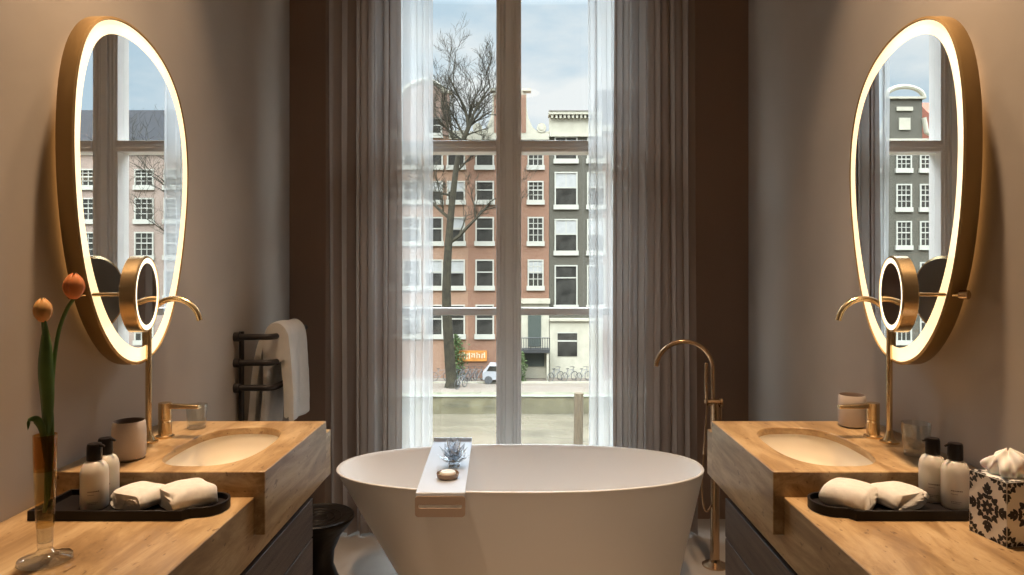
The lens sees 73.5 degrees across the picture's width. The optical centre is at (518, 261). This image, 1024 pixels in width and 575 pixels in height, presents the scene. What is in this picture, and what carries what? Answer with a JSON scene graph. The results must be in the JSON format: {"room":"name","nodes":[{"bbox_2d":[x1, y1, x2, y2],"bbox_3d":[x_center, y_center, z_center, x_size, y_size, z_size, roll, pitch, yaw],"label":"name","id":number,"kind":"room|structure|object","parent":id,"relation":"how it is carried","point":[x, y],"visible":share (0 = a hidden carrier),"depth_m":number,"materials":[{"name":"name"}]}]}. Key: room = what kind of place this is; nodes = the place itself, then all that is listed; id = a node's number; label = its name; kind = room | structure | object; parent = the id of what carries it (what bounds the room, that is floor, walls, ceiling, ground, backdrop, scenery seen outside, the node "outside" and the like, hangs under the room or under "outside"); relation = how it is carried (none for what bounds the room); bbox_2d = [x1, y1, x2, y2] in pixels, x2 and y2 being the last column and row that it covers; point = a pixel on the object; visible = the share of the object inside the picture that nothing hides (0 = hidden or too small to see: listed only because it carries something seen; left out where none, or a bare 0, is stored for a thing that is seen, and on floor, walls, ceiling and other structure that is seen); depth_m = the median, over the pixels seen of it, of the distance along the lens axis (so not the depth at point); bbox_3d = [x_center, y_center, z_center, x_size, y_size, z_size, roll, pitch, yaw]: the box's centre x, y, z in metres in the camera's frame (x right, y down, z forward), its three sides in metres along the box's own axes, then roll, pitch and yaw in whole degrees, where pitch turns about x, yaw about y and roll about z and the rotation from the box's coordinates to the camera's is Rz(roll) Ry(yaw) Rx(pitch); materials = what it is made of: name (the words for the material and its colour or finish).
{"room":"bathroom","nodes":[
{"label":"bathroom","id":0,"kind":"room"},
{"bbox_2d":[0,0,289,522],"bbox_3d":[-1.390,-0.310,1.250,0.100,3.620,5.500,0,0,0],"label":"wall","id":1,"kind":"structure","parent":0,"point":[227,62],"depth_m":2.63,"materials":[{"name":"paint"}]},
{"bbox_2d":[55,16,188,364],"bbox_3d":[-1.228,-0.213,2.234,0.223,1.094,0.671,0,0,0],"label":"wall mirror","id":2,"kind":"object","parent":1,"relation":"attached to","point":[121,149],"depth_m":2.10,"materials":[{"name":"gold metal"}]},
{"bbox_2d":[80,34,182,347],"bbox_3d":[-1.239,-0.213,2.228,0.001,0.986,0.591,0,0,0],"label":"mirror glass","id":3,"kind":"object","parent":2,"relation":"attached to","point":[131,162],"depth_m":2.17,"materials":[{"name":"mirror"}]},
{"bbox_2d":[137,263,156,324],"bbox_3d":[-1.142,0.098,2.104,0.001,0.190,0.190,0,0,-12],"label":"mirror glass","id":4,"kind":"object","parent":2,"relation":"attached to","point":[146,272],"depth_m":2.10,"materials":[{"name":"silver metal"}]},
{"bbox_2d":[233,325,307,420],"bbox_3d":[-1.240,0.605,3.451,0.198,0.550,0.497,0,0,0],"label":"towel rail","id":5,"kind":"object","parent":1,"relation":"attached to","point":[239,336],"visible":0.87,"depth_m":3.22,"materials":[{"name":"black metal"}]},
{"bbox_2d":[248,319,309,420],"bbox_3d":[-1.192,0.559,3.394,0.249,0.550,0.275,0,0,0],"label":"bath towel","id":6,"kind":"object","parent":5,"relation":"hanging from","point":[290,348],"visible":0.86,"depth_m":3.28,"materials":[{"name":"fabric"}]},
{"bbox_2d":[240,498,312,574],"bbox_3d":[-1.048,1.111,1.558,0.582,0.519,1.915,0,0,0],"label":"vanity cabinet","id":7,"kind":"object","parent":1,"relation":"attached to","point":[290,551],"visible":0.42,"depth_m":2.28,"materials":[{"name":"black wood"}]},
{"bbox_2d":[0,421,330,574],"bbox_3d":[-1.033,0.725,1.653,0.612,0.250,2.206,0,0,0],"label":"bathroom vanity","id":8,"kind":"structure","parent":7,"relation":"on","point":[268,470],"depth_m":1.96,"materials":[{"name":"wood"},{"name":"ceramic"}]},
{"bbox_2d":[15,433,73,571],"bbox_3d":[-1.062,0.529,1.535,0.110,0.285,0.110,0,0,0],"label":"bud vase","id":9,"kind":"object","parent":8,"relation":"on","point":[57,548],"visible":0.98,"depth_m":1.54,"materials":[{"name":"clear glass"}]},
{"bbox_2d":[27,298,54,505],"bbox_3d":[-1.062,0.312,1.524,0.041,0.466,0.052,0,0,0],"label":"tulip","id":10,"kind":"object","parent":9,"relation":"in","point":[42,310],"visible":1,"depth_m":1.52,"materials":[{"name":"green plant"}]},
{"bbox_2d":[42,273,85,512],"bbox_3d":[-1.028,0.293,1.550,0.088,0.540,0.045,0,0,0],"label":"tulip","id":11,"kind":"object","parent":9,"relation":"in","point":[73,286],"visible":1,"depth_m":1.54,"materials":[{"name":"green plant"}]},
{"bbox_2d":[27,489,230,520],"bbox_3d":[-1.033,0.658,1.863,0.485,0.026,0.175,0,0,0],"label":"tray","id":12,"kind":"object","parent":8,"relation":"on","point":[67,507],"visible":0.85,"depth_m":1.77,"materials":[{"name":"black paint"}]},
{"bbox_2d":[80,442,108,509],"bbox_3d":[-1.144,0.574,1.846,0.068,0.173,0.068,0,0,0],"label":"lotion bottle","id":13,"kind":"object","parent":12,"relation":"on","point":[94,473],"visible":0.93,"depth_m":1.82,"materials":[{"name":"beige plastic"}]},
{"bbox_2d":[98,436,119,501],"bbox_3d":[-1.150,0.574,1.905,0.068,0.173,0.068,0,0,0],"label":"lotion bottle","id":14,"kind":"object","parent":12,"relation":"on","point":[112,460],"visible":0.45,"depth_m":1.89,"materials":[{"name":"beige plastic"}]},
{"bbox_2d":[110,481,164,509],"bbox_3d":[-1.028,0.634,1.866,0.130,0.054,0.108,0,0,23],"label":"folded washcloth","id":15,"kind":"object","parent":12,"relation":"on","point":[141,495],"visible":0.92,"depth_m":1.83,"materials":[{"name":"fabric"}]},
{"bbox_2d":[159,478,217,510],"bbox_3d":[-0.899,0.629,1.861,0.120,0.063,0.138,0,0,-44],"label":"folded washcloth","id":16,"kind":"object","parent":12,"relation":"on","point":[183,494],"visible":0.98,"depth_m":1.82,"materials":[{"name":"fabric"}]},
{"bbox_2d":[111,417,146,461],"bbox_3d":[-1.190,0.541,2.090,0.095,0.116,0.095,0,0,0],"label":"toothbrush cup","id":17,"kind":"object","parent":8,"relation":"on","point":[130,434],"visible":0.91,"depth_m":2.05,"materials":[{"name":"beige ceramic"}]},
{"bbox_2d":[145,296,202,443],"bbox_3d":[-1.158,0.356,2.280,0.210,0.488,0.060,0,0,0],"label":"tap","id":18,"kind":"object","parent":8,"relation":"on","point":[148,355],"visible":0.73,"depth_m":2.27,"materials":[{"name":"gold metal"}]},
{"bbox_2d":[155,402,200,439],"bbox_3d":[-1.168,0.541,2.345,0.148,0.118,0.060,0,0,0],"label":"handle","id":19,"kind":"object","parent":8,"relation":"on","point":[164,408],"visible":1,"depth_m":2.33,"materials":[{"name":"gold metal"}]},
{"bbox_2d":[186,402,206,429],"bbox_3d":[-1.165,0.557,2.475,0.072,0.085,0.072,0,0,0],"label":"water glass","id":20,"kind":"object","parent":8,"relation":"on","point":[199,426],"visible":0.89,"depth_m":2.47,"materials":[{"name":"clear glass"}]},
{"bbox_2d":[165,434,278,465],"bbox_3d":[-0.963,0.692,2.250,0.333,0.136,0.534,0,0,0],"label":"basin","id":21,"kind":"object","parent":8,"relation":"in","point":[211,449],"depth_m":2.44,"materials":[{"name":"beige ceramic"}]},
{"bbox_2d":[290,0,747,518],"bbox_3d":[0.000,-0.260,4.175,2.880,3.720,0.350,0,0,0],"label":"wall","id":22,"kind":"structure","parent":0,"point":[721,26],"depth_m":4.00,"materials":[{"name":"brown paint"}]},
{"bbox_2d":[433,0,588,443],"bbox_3d":[-0.060,-0.355,4.035,1.800,3.210,0.170,0,0,0],"label":"window","id":23,"kind":"structure","parent":22,"relation":"in","point":[508,147],"depth_m":3.99,"materials":[{"name":"paint"}]},
{"bbox_2d":[334,519,725,574],"bbox_3d":[0.000,1.550,1.250,2.880,0.100,5.500,0,0,0],"label":"floor","id":24,"kind":"structure","parent":0,"point":[355,553],"depth_m":3.51,"materials":[{"name":"stone"}]},
{"bbox_2d":[312,503,354,574],"bbox_3d":[-0.872,1.298,2.970,0.310,0.404,0.310,0,0,0],"label":"stool","id":25,"kind":"object","parent":24,"relation":"on","point":[330,520],"visible":0.55,"depth_m":2.92,"materials":[{"name":"black wood"}]},
{"bbox_2d":[336,444,703,574],"bbox_3d":[0.005,1.227,3.215,1.709,0.546,0.756,0,0,0],"label":"bathtub","id":26,"kind":"object","parent":24,"relation":"on","point":[531,509],"visible":0.94,"depth_m":2.95,"materials":[{"name":"white ceramic"}]},
{"bbox_2d":[415,437,471,516],"bbox_3d":[-0.336,0.987,3.217,0.206,0.116,0.834,0,0,-2],"label":"caddy","id":27,"kind":"object","parent":26,"relation":"on","point":[431,490],"visible":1,"depth_m":2.91,"materials":[{"name":"white paint"}]},
{"bbox_2d":[437,469,458,479],"bbox_3d":[-0.312,0.933,3.000,0.098,0.024,0.098,0,0,0],"label":"soap dish","id":28,"kind":"object","parent":27,"relation":"on","point":[451,477],"visible":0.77,"depth_m":2.96,"materials":[{"name":"brown"}]},
{"bbox_2d":[440,469,455,475],"bbox_3d":[-0.312,0.924,3.000,0.072,0.021,0.072,0,0,0],"label":"soap bar","id":29,"kind":"object","parent":28,"relation":"in","point":[446,472],"visible":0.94,"depth_m":2.98,"materials":[{"name":"beige"}]},
{"bbox_2d":[438,438,469,467],"bbox_3d":[-0.302,0.879,3.170,0.145,0.132,0.145,0,0,22],"label":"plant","id":30,"kind":"object","parent":27,"relation":"on","point":[449,459],"visible":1,"depth_m":3.15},
{"bbox_2d":[654,339,724,570],"bbox_3d":[0.848,0.941,3.385,0.364,1.119,0.124,0,0,0],"label":"faucet","id":31,"kind":"object","parent":24,"relation":"on","point":[714,563],"visible":0.95,"depth_m":3.37,"materials":[{"name":"brown metal"}]},
{"bbox_2d":[748,0,1023,468],"bbox_3d":[1.390,-0.310,1.250,0.100,3.620,5.500,0,0,0],"label":"wall","id":32,"kind":"structure","parent":0,"point":[810,62],"depth_m":2.83,"materials":[{"name":"paint"}]},
{"bbox_2d":[725,498,797,574],"bbox_3d":[1.048,1.111,1.558,0.582,0.519,1.915,0,0,0],"label":"vanity cabinet","id":33,"kind":"object","parent":32,"relation":"attached to","point":[747,551],"visible":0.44,"depth_m":2.28,"materials":[{"name":"black wood"}]},
{"bbox_2d":[707,421,1023,574],"bbox_3d":[1.033,0.725,1.653,0.612,0.250,2.206,0,0,0],"label":"bathroom vanity","id":34,"kind":"structure","parent":33,"relation":"on","point":[769,470],"depth_m":1.96,"materials":[{"name":"wood"},{"name":"ceramic"}]},
{"bbox_2d":[759,434,872,465],"bbox_3d":[0.963,0.692,2.250,0.333,0.136,0.534,0,0,0],"label":"basin","id":35,"kind":"object","parent":34,"relation":"in","point":[820,449],"depth_m":2.44,"materials":[{"name":"beige ceramic"}]},
{"bbox_2d":[838,392,865,428],"bbox_3d":[1.215,0.541,2.500,0.095,0.116,0.095,0,0,0],"label":"toothbrush cup","id":36,"kind":"object","parent":34,"relation":"on","point":[848,418],"visible":0.92,"depth_m":2.46,"materials":[{"name":"beige ceramic"}]},
{"bbox_2d":[837,402,882,439],"bbox_3d":[1.168,0.541,2.345,0.148,0.118,0.060,0,0,0],"label":"handle","id":37,"kind":"object","parent":34,"relation":"on","point":[872,408],"visible":0.99,"depth_m":2.33,"materials":[{"name":"gold metal"}]},
{"bbox_2d":[835,296,899,444],"bbox_3d":[1.158,0.356,2.280,0.210,0.488,0.060,0,0,0],"label":"tap","id":38,"kind":"object","parent":34,"relation":"on","point":[889,438],"visible":0.8,"depth_m":2.27,"materials":[{"name":"gold metal"}]},
{"bbox_2d":[807,492,968,520],"bbox_3d":[1.033,0.658,1.863,0.485,0.026,0.175,0,0,0],"label":"tray","id":39,"kind":"object","parent":34,"relation":"on","point":[929,511],"visible":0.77,"depth_m":1.77,"materials":[{"name":"black paint"}]},
{"bbox_2d":[819,477,877,510],"bbox_3d":[0.900,0.630,1.861,0.120,0.062,0.138,0,0,44],"label":"folded washcloth","id":40,"kind":"object","parent":39,"relation":"on","point":[854,494],"visible":0.98,"depth_m":1.82,"materials":[{"name":"fabric"}]},
{"bbox_2d":[872,481,929,509],"bbox_3d":[1.028,0.634,1.866,0.129,0.053,0.108,0,0,-23],"label":"folded washcloth","id":41,"kind":"object","parent":39,"relation":"on","point":[896,495],"visible":0.93,"depth_m":1.83,"materials":[{"name":"fabric"}]},
{"bbox_2d":[918,436,943,502],"bbox_3d":[1.150,0.574,1.905,0.068,0.173,0.068,0,0,0],"label":"lotion bottle","id":42,"kind":"object","parent":39,"relation":"on","point":[929,465],"visible":0.8,"depth_m":1.89,"materials":[{"name":"beige plastic"}]},
{"bbox_2d":[940,441,968,509],"bbox_3d":[1.178,0.574,1.850,0.068,0.173,0.068,0,0,0],"label":"lotion bottle","id":43,"kind":"object","parent":39,"relation":"on","point":[954,472],"visible":0.98,"depth_m":1.83,"materials":[{"name":"beige plastic"}]},
{"bbox_2d":[901,420,931,453],"bbox_3d":[1.235,0.549,2.130,0.084,0.100,0.084,0,0,0],"label":"water glass","id":44,"kind":"object","parent":34,"relation":"on","point":[901,420],"visible":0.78,"depth_m":2.12,"materials":[{"name":"clear glass"}]},
{"bbox_2d":[969,448,1023,547],"bbox_3d":[1.198,0.562,1.672,0.125,0.218,0.109,0,0,-10],"label":"tissue box","id":45,"kind":"object","parent":34,"relation":"on","point":[996,491],"visible":1,"depth_m":1.64,"materials":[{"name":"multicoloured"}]},
{"bbox_2d":[849,16,982,364],"bbox_3d":[1.228,-0.213,2.234,0.223,1.094,0.671,0,0,0],"label":"wall mirror","id":46,"kind":"object","parent":32,"relation":"attached to","point":[916,149],"depth_m":2.10,"materials":[{"name":"gold metal"}]},
{"bbox_2d":[881,263,900,324],"bbox_3d":[1.142,0.098,2.104,0.001,0.190,0.190,0,0,12],"label":"mirror glass","id":47,"kind":"object","parent":46,"relation":"attached to","point":[890,272],"depth_m":2.10,"materials":[{"name":"silver metal"}]},
{"bbox_2d":[855,34,957,347],"bbox_3d":[1.239,-0.213,2.228,0.001,0.986,0.591,0,0,0],"label":"mirror glass","id":48,"kind":"object","parent":46,"relation":"attached to","point":[906,162],"depth_m":2.17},
{"label":"outside","id":49,"kind":"structure","parent":0,"visible":0},
{"bbox_2d":[433,414,588,444],"bbox_3d":[0.000,10.650,26.700,150.000,0.300,41.400,0,0,0],"label":"canal water","id":50,"kind":"structure","parent":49,"point":[535,428],"depth_m":43.46,"materials":[{"name":"liquid"}]},
{"bbox_2d":[573,392,583,444],"bbox_3d":[3.298,8.984,38.000,0.570,3.440,0.520,0,0,0],"label":"mooring pole","id":51,"kind":"object","parent":50,"relation":"in","point":[578,396],"visible":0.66,"depth_m":37.78,"materials":[{"name":"brown wood"}]},
{"bbox_3d":[0.000,-2.170,1.425,2.880,0.100,5.850,0,0,0],"label":"ceiling","id":52,"kind":"structure","parent":0,"visible":0},
{"bbox_2d":[325,0,401,535],"bbox_3d":[-0.848,-0.300,3.748,0.418,3.560,0.094,0,0,0],"label":"curtain","id":53,"kind":"object","parent":52,"relation":"hanging from","point":[363,356],"visible":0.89,"depth_m":3.74,"materials":[{"name":"fabric"}]},
{"bbox_2d":[401,0,432,448],"bbox_3d":[-0.658,-0.300,3.856,0.351,3.560,0.072,0,0,6],"label":"sheer curtain","id":54,"kind":"object","parent":52,"relation":"hanging from","point":[416,15],"visible":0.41,"depth_m":3.86,"materials":[{"name":"white fabric"}]},
{"bbox_2d":[588,0,613,446],"bbox_3d":[0.556,-0.300,3.859,0.343,3.560,0.082,0,0,0],"label":"sheer curtain","id":55,"kind":"object","parent":52,"relation":"hanging from","point":[600,12],"visible":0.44,"depth_m":3.86,"materials":[{"name":"white fabric"}]},
{"bbox_2d":[613,0,697,534],"bbox_3d":[0.739,-0.300,3.739,0.459,3.560,0.094,0,0,0],"label":"curtain","id":56,"kind":"object","parent":52,"relation":"hanging from","point":[655,408],"visible":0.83,"depth_m":3.74,"materials":[{"name":"fabric"}]},
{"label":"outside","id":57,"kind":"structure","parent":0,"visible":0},
{"bbox_2d":[433,397,588,413],"bbox_3d":[0.000,10.067,58.200,150.000,1.466,21.600,0,0,0],"label":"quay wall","id":58,"kind":"structure","parent":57,"point":[441,405],"depth_m":47.40,"materials":[{"name":"stone"}]},
{"bbox_2d":[433,392,588,394],"bbox_3d":[0.000,9.319,48.375,150.000,0.030,1.250,0,0,0],"label":"verge","id":59,"kind":"structure","parent":58,"relation":"on","point":[434,393],"depth_m":48.46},
{"bbox_2d":[433,395,588,396],"bbox_3d":[0.000,9.294,47.535,150.000,0.080,0.430,0,0,0],"label":"coping","id":60,"kind":"object","parent":58,"relation":"on","point":[433,395],"depth_m":47.40},
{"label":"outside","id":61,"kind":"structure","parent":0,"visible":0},
{"bbox_2d":[433,378,588,391],"bbox_3d":[0.000,9.324,58.000,150.000,0.020,18.000,0,0,0],"label":"street","id":62,"kind":"structure","parent":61,"point":[437,387],"depth_m":51.25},
{"bbox_2d":[433,368,445,380],"bbox_3d":[-6.112,8.768,53.500,1.808,1.100,0.580,0,0,-6],"label":"bicycle","id":63,"kind":"object","parent":62,"relation":"on","point":[437,368],"visible":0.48,"depth_m":53.46,"materials":[{"name":"grey metal"}]},
{"bbox_2d":[433,80,467,377],"bbox_3d":[-7.547,-2.745,59.400,6.905,24.217,9.200,0,0,0],"label":"house","id":64,"kind":"structure","parent":62,"relation":"on","point":[459,266],"depth_m":54.97,"materials":[{"name":"orange brick"}]},
{"bbox_2d":[433,261,440,270],"bbox_3d":[-6.825,0.414,54.962,1.225,1.010,0.015,0,0,0],"label":"blind","id":65,"kind":"object","parent":64,"relation":"hanging from","point":[436,264],"depth_m":54.96,"materials":[{"name":"white fabric"}]},
{"bbox_2d":[448,182,463,191],"bbox_3d":[-5.058,-6.021,54.962,1.225,0.746,0.015,0,0,0],"label":"blind","id":66,"kind":"object","parent":64,"relation":"hanging from","point":[460,186],"depth_m":54.96,"materials":[{"name":"white fabric"}]},
{"bbox_2d":[451,261,463,270],"bbox_3d":[-5.058,0.414,54.962,1.225,1.010,0.015,0,0,0],"label":"blind","id":67,"kind":"object","parent":64,"relation":"hanging from","point":[456,265],"depth_m":54.96,"materials":[{"name":"white fabric"}]},
{"bbox_2d":[453,218,463,229],"bbox_3d":[-5.058,-3.034,54.962,1.225,0.938,0.015,0,0,0],"label":"blind","id":68,"kind":"object","parent":64,"relation":"hanging from","point":[458,222],"depth_m":54.96,"materials":[{"name":"white fabric"}]},
{"bbox_2d":[444,333,469,378],"bbox_3d":[-4.931,7.556,54.715,2.161,3.754,0.488,0,0,0],"label":"shrub","id":69,"kind":"object","parent":62,"relation":"on","point":[456,336],"visible":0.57,"depth_m":54.70,"materials":[{"name":"green plant"}]},
{"bbox_2d":[454,372,467,388],"bbox_3d":[-4.284,8.768,50.600,0.580,1.100,1.808,0,0,27],"label":"bicycle","id":70,"kind":"object","parent":62,"relation":"on","point":[462,372],"visible":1,"depth_m":50.63,"materials":[{"name":"grey metal"}]},
{"bbox_2d":[458,366,471,379],"bbox_3d":[-4.218,8.768,53.600,0.580,1.100,1.808,0,0,33],"label":"bicycle","id":71,"kind":"object","parent":62,"relation":"on","point":[465,366],"visible":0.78,"depth_m":53.78,"materials":[{"name":"grey metal"}]},
{"bbox_2d":[465,366,477,380],"bbox_3d":[-3.705,8.768,53.600,0.580,1.100,1.808,0,0,30],"label":"bicycle","id":72,"kind":"object","parent":62,"relation":"on","point":[472,366],"visible":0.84,"depth_m":53.68,"materials":[{"name":"grey metal"}]},
{"bbox_2d":[471,366,483,380],"bbox_3d":[-3.193,8.768,53.600,0.580,1.100,1.808,0,0,36],"label":"bicycle","id":73,"kind":"object","parent":62,"relation":"on","point":[479,366],"visible":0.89,"depth_m":53.66,"materials":[{"name":"grey metal"}]},
{"bbox_2d":[433,13,538,388],"bbox_3d":[-3.947,-4.645,51.782,11.211,28.140,6.630,0,0,-23],"label":"bare tree","id":74,"kind":"object","parent":62,"relation":"on","point":[449,354],"visible":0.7,"depth_m":50.91,"materials":[{"name":"brown plant"}]},
{"bbox_2d":[483,362,495,383],"bbox_3d":[-1.533,8.587,53.000,2.502,1.444,1.640,0,0,0],"label":"parked car","id":75,"kind":"object","parent":62,"relation":"on","point":[489,373],"visible":0.47,"depth_m":52.20,"materials":[{"name":"white metal"}]},
{"bbox_2d":[468,88,549,380],"bbox_3d":[-0.803,-2.665,58.750,6.584,24.057,10.500,0,0,0],"label":"house","id":76,"kind":"structure","parent":62,"relation":"on","point":[535,340],"depth_m":54.97,"materials":[{"name":"red brick"}]},
{"bbox_2d":[457,351,486,360],"bbox_3d":[-3.754,7.527,54.910,2.369,0.843,0.160,0,0,0],"label":"board","id":77,"kind":"object","parent":76,"relation":"attached to","point":[472,355],"visible":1,"depth_m":54.86,"materials":[{"name":"beige paint"}]},
{"bbox_2d":[529,261,541,270],"bbox_3d":[1.333,0.414,54.962,1.065,1.010,0.015,0,0,0],"label":"blind","id":78,"kind":"object","parent":76,"relation":"hanging from","point":[533,265],"depth_m":54.96,"materials":[{"name":"white fabric"}]},
{"bbox_2d":[433,381,588,382],"bbox_3d":[0.000,9.254,52.675,150.000,0.120,0.150,0,0,0],"label":"kerb","id":79,"kind":"object","parent":62,"relation":"on","point":[433,381],"depth_m":52.59,"materials":[{"name":"beige stone"}]},
{"bbox_2d":[521,351,527,380],"bbox_3d":[0.200,8.162,53.292,0.989,2.510,0.460,0,0,0],"label":"shrub","id":80,"kind":"object","parent":62,"relation":"on","point":[522,352],"visible":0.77,"depth_m":53.27,"materials":[{"name":"green plant"}]},
{"bbox_2d":[547,366,563,380],"bbox_3d":[2.863,8.768,53.600,1.808,1.100,0.580,0,0,-43],"label":"bicycle","id":81,"kind":"object","parent":62,"relation":"on","point":[554,375],"visible":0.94,"depth_m":53.66,"materials":[{"name":"grey metal"}]},
{"bbox_2d":[548,110,588,377],"bbox_3d":[4.677,-1.360,59.225,4.616,21.448,9.550,0,0,0],"label":"house","id":82,"kind":"structure","parent":62,"relation":"on","point":[568,174],"depth_m":54.96,"materials":[{"name":"grey brick"}]},
{"bbox_2d":[556,220,575,233],"bbox_3d":[3.774,-2.755,54.962,1.627,1.176,0.015,0,0,0],"label":"blind","id":83,"kind":"object","parent":82,"relation":"hanging from","point":[562,226],"depth_m":54.96,"materials":[{"name":"white fabric"}]},
{"bbox_2d":[556,173,575,186],"bbox_3d":[3.774,-6.509,54.962,1.627,1.215,0.015,0,0,0],"label":"blind","id":84,"kind":"object","parent":82,"relation":"hanging from","point":[562,179],"depth_m":54.96,"materials":[{"name":"white fabric"}]},
{"bbox_2d":[561,366,577,380],"bbox_3d":[3.946,8.768,53.600,1.808,1.100,0.580,0,0,-40],"label":"bicycle","id":85,"kind":"object","parent":62,"relation":"on","point":[571,366],"visible":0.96,"depth_m":53.58,"materials":[{"name":"grey metal"}]},
{"bbox_2d":[575,366,588,380],"bbox_3d":[5.029,8.768,53.600,1.808,1.100,0.580,0,0,-43],"label":"bicycle","id":86,"kind":"object","parent":62,"relation":"on","point":[584,366],"visible":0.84,"depth_m":53.59,"materials":[{"name":"grey metal"}]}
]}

